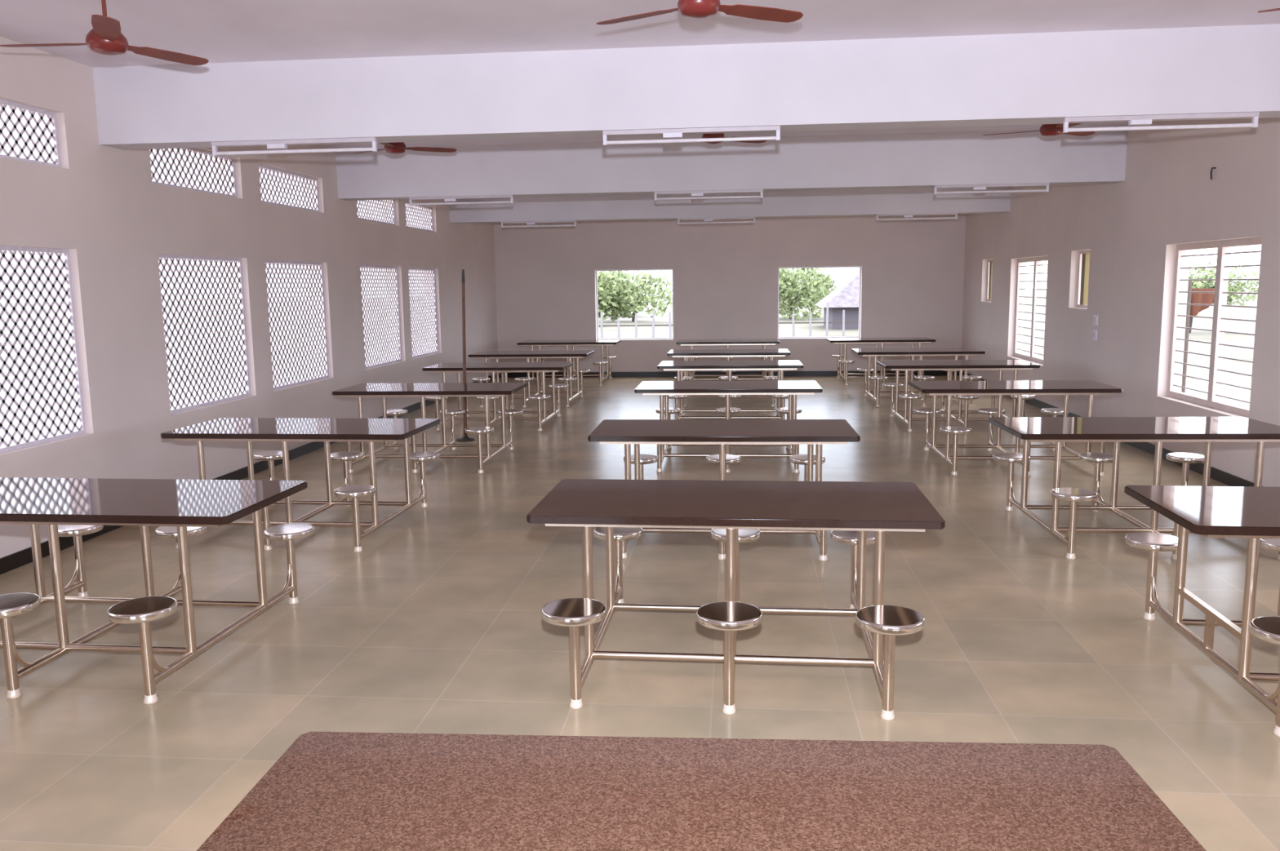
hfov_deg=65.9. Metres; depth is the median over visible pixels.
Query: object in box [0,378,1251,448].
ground
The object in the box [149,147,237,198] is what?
window
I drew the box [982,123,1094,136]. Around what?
ceiling fan
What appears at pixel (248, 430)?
table
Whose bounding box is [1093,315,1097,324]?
switch plate
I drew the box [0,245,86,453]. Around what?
window
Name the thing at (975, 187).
tube light
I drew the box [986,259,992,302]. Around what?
window
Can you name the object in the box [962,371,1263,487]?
baseboard
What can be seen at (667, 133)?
tube light
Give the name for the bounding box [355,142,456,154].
ceiling fan
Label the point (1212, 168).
wall hook
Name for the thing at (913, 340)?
table
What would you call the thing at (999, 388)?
table
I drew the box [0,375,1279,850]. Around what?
floor
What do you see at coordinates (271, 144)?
tube light
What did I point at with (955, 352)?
table
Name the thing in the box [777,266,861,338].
window
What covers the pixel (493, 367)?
table
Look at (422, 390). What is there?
table
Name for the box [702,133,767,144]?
ceiling fan
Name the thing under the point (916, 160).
beam
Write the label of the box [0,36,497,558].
wall
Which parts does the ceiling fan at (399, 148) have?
blade, blade, blade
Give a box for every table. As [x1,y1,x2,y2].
[0,477,315,705]
[160,417,440,552]
[196,731,1206,850]
[332,382,528,474]
[422,362,573,431]
[467,350,594,408]
[516,339,621,386]
[526,479,945,720]
[587,419,860,561]
[634,380,822,473]
[657,360,803,419]
[666,349,790,407]
[675,338,779,381]
[826,337,935,386]
[851,347,986,407]
[875,360,1039,432]
[907,380,1123,476]
[988,417,1279,560]
[1124,485,1279,737]
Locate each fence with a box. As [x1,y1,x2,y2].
[598,311,672,338]
[778,302,858,336]
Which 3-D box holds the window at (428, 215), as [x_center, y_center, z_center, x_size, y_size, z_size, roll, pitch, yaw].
[-3.363,-3.149,14.905,0.030,0.390,1.454,0,8,6]
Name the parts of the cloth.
post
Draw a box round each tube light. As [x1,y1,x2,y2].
[211,137,377,155]
[408,195,513,205]
[501,220,576,227]
[602,125,780,145]
[654,189,763,200]
[677,217,755,224]
[876,213,957,220]
[933,182,1048,194]
[1062,111,1259,133]
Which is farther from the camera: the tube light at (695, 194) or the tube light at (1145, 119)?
the tube light at (695, 194)
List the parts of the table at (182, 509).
stool post, stool seat, leg, cross rail, leg, stool post, stool seat, long rail, cross rail, under frame, stool seat, stool post, leg, long rail, stool seat, leg, cross rail, leg, stool seat, stool post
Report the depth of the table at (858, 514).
4.47 m
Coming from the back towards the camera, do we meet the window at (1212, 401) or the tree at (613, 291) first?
the tree at (613, 291)
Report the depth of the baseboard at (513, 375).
19.29 m
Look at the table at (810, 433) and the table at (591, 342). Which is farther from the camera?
the table at (591, 342)
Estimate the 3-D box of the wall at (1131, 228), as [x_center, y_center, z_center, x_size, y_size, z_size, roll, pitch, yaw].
[5.130,-1.050,7.431,0.230,3.431,23.185,0,8,6]
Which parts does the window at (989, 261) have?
louvre panel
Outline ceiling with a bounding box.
[0,0,1279,148]
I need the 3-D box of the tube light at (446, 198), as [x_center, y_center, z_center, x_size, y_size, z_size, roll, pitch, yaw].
[-2.116,-2.664,11.688,1.250,0.096,0.046,0,8,6]
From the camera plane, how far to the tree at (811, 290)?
50.94 m
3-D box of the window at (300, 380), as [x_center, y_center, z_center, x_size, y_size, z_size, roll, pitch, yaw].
[-3.764,-1.121,10.802,0.030,1.342,1.522,0,8,6]
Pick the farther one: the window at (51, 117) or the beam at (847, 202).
the beam at (847, 202)
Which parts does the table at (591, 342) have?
leg, leg, stool post, long rail, leg, under frame, leg, long rail, stool seat, stool post, leg, cross rail, leg, stool post, stool seat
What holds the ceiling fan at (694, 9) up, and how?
hanging from the ceiling
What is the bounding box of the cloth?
[1181,280,1214,392]
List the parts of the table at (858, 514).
stool seat, stool post, leg, cross rail, leg, stool seat, stool post, stool seat, stool post, leg, long rail, under frame, stool seat, long rail, cross rail, leg, stool post, stool seat, stool post, leg, cross rail, leg, stool post, stool seat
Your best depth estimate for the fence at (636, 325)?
35.01 m
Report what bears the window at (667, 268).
in the wall at (726, 275)
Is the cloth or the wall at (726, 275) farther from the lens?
the wall at (726, 275)
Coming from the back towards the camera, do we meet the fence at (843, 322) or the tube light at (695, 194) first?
the fence at (843, 322)
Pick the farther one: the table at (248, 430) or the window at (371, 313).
the window at (371, 313)
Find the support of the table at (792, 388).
on the floor
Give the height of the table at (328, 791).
0.775 m
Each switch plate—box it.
[1092,329,1097,340]
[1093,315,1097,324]
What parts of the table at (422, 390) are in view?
stool post, leg, cross rail, leg, stool seat, stool post, stool seat, leg, under frame, long rail, cross rail, leg, long rail, stool seat, stool post, stool seat, stool post, leg, cross rail, leg, stool seat, stool post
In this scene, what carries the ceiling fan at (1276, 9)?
hanging from the ceiling
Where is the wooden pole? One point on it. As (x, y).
(464, 438)
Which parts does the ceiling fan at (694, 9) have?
blade, blade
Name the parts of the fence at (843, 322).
post, post, rail, post, post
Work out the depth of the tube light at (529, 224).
16.26 m
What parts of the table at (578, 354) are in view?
stool seat, leg, leg, stool post, stool seat, stool post, leg, under frame, long rail, leg, stool post, long rail, stool seat, stool post, leg, cross rail, leg, stool seat, stool post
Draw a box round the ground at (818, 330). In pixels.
[0,287,1257,383]
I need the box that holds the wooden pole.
[456,269,475,441]
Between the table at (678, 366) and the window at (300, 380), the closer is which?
the window at (300, 380)
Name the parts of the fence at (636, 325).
post, post, rail, post, post, post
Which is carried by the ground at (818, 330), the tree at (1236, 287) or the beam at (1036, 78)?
the tree at (1236, 287)
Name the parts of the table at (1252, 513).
stool seat, stool post, leg, rail, long rail, cross rail, under frame, leg, stool seat, long rail, stool seat, stool post, stool post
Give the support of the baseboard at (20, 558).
attached to the wall at (103, 206)
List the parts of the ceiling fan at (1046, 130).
blade, blade, blade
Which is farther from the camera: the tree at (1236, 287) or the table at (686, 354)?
the tree at (1236, 287)
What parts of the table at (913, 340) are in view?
stool seat, stool post, leg, leg, stool seat, stool post, long rail, leg, long rail, leg, under frame, stool post, leg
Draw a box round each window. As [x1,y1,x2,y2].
[0,98,62,168]
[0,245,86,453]
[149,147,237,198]
[157,253,250,413]
[258,164,319,212]
[265,259,328,390]
[356,200,395,225]
[360,264,401,368]
[404,200,433,231]
[408,266,438,358]
[595,268,673,339]
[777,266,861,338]
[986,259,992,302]
[1013,256,1048,364]
[1076,249,1089,308]
[1167,236,1262,417]
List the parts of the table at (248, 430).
leg, leg, stool post, stool seat, stool post, under frame, leg, long rail, cross rail, leg, long rail, stool seat, stool post, stool seat, stool post, leg, cross rail, leg, stool post, stool seat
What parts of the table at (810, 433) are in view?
stool post, leg, leg, stool seat, stool post, stool post, leg, stool seat, under frame, long rail, stool post, stool seat, leg, cross rail, leg, stool post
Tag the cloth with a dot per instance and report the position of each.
(1193, 298)
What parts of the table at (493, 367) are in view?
stool seat, stool post, leg, leg, stool seat, leg, under frame, long rail, cross rail, leg, long rail, stool post, stool seat, stool post, leg, cross rail, leg, stool seat, stool post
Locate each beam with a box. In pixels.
[93,23,1279,150]
[335,129,1127,200]
[448,186,1010,223]
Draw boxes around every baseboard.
[0,373,499,574]
[499,370,959,377]
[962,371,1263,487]
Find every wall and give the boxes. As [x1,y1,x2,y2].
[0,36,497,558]
[493,213,965,373]
[960,117,1279,487]
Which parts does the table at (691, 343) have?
leg, under frame, stool seat, long rail, long rail, leg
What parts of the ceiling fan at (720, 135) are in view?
blade, blade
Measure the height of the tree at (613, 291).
3.116 m
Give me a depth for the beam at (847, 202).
15.89 m
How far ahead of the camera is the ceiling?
6.27 m
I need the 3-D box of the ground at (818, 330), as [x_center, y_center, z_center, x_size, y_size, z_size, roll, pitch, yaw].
[7.704,-9.299,79.109,240.000,0.250,240.000,0,8,6]
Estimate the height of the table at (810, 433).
0.775 m
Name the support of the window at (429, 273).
in the wall at (103, 206)
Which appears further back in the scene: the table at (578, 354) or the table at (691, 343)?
the table at (691, 343)
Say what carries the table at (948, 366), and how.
on the floor
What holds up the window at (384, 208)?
in the wall at (103, 206)
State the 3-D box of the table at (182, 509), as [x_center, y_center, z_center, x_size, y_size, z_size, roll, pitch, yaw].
[-2.729,0.735,5.043,1.830,0.775,1.645,0,8,7]
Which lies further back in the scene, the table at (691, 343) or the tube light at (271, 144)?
the table at (691, 343)
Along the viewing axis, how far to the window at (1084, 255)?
12.47 m
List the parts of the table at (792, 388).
stool post, leg, cross rail, leg, stool seat, stool post, leg, long rail, under frame, stool seat, long rail, leg, stool seat, leg, cross rail, leg, stool post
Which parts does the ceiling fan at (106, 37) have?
blade, down rod, blade, blade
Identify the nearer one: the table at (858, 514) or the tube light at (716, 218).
the table at (858, 514)
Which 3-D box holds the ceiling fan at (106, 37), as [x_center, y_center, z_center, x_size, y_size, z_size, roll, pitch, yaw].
[-2.833,-2.182,5.229,1.053,0.360,0.924,-5,9,-27]
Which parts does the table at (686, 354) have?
stool seat, leg, leg, stool seat, under frame, long rail, stool seat, leg, stool post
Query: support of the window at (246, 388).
in the wall at (103, 206)
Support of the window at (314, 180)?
in the wall at (103, 206)
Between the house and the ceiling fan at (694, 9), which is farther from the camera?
the house
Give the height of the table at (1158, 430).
0.775 m
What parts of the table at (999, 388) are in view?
stool post, stool seat, leg, cross rail, leg, stool post, stool seat, stool post, stool seat, long rail, leg, cross rail, long rail, leg, under frame, stool post, stool seat, leg, cross rail, leg, stool post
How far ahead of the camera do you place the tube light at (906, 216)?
15.67 m
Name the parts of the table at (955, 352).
stool seat, stool post, leg, cross rail, leg, stool post, stool seat, long rail, leg, long rail, leg, under frame, stool post, stool seat, stool post, leg, leg, stool seat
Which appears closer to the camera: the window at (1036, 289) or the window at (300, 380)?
the window at (300, 380)
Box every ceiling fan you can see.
[0,0,208,65]
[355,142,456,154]
[595,0,803,24]
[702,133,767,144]
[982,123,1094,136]
[1257,8,1279,13]
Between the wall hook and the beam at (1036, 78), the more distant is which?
the wall hook
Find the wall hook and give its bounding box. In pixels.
[1210,167,1216,179]
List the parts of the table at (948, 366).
stool post, stool seat, leg, cross rail, leg, stool post, stool seat, long rail, stool post, long rail, leg, cross rail, leg, under frame, stool post, stool seat, stool post, leg, leg, stool seat, stool post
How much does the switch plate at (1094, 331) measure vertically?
0.120 m
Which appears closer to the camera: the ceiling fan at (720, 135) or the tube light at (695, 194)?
the ceiling fan at (720, 135)
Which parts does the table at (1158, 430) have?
stool post, stool seat, leg, cross rail, leg, stool post, stool seat, long rail, stool seat, stool post, leg, long rail, cross rail, under frame, leg, stool post, stool seat, stool post, leg, leg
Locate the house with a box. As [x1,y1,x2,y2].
[814,271,859,329]
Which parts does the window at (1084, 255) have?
louvre panel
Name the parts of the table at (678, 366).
stool post, stool seat, leg, leg, long rail, stool seat, leg, long rail, under frame, leg, stool seat, leg, stool post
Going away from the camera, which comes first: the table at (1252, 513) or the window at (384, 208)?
the table at (1252, 513)
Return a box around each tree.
[597,270,672,322]
[778,267,836,320]
[1185,260,1258,333]

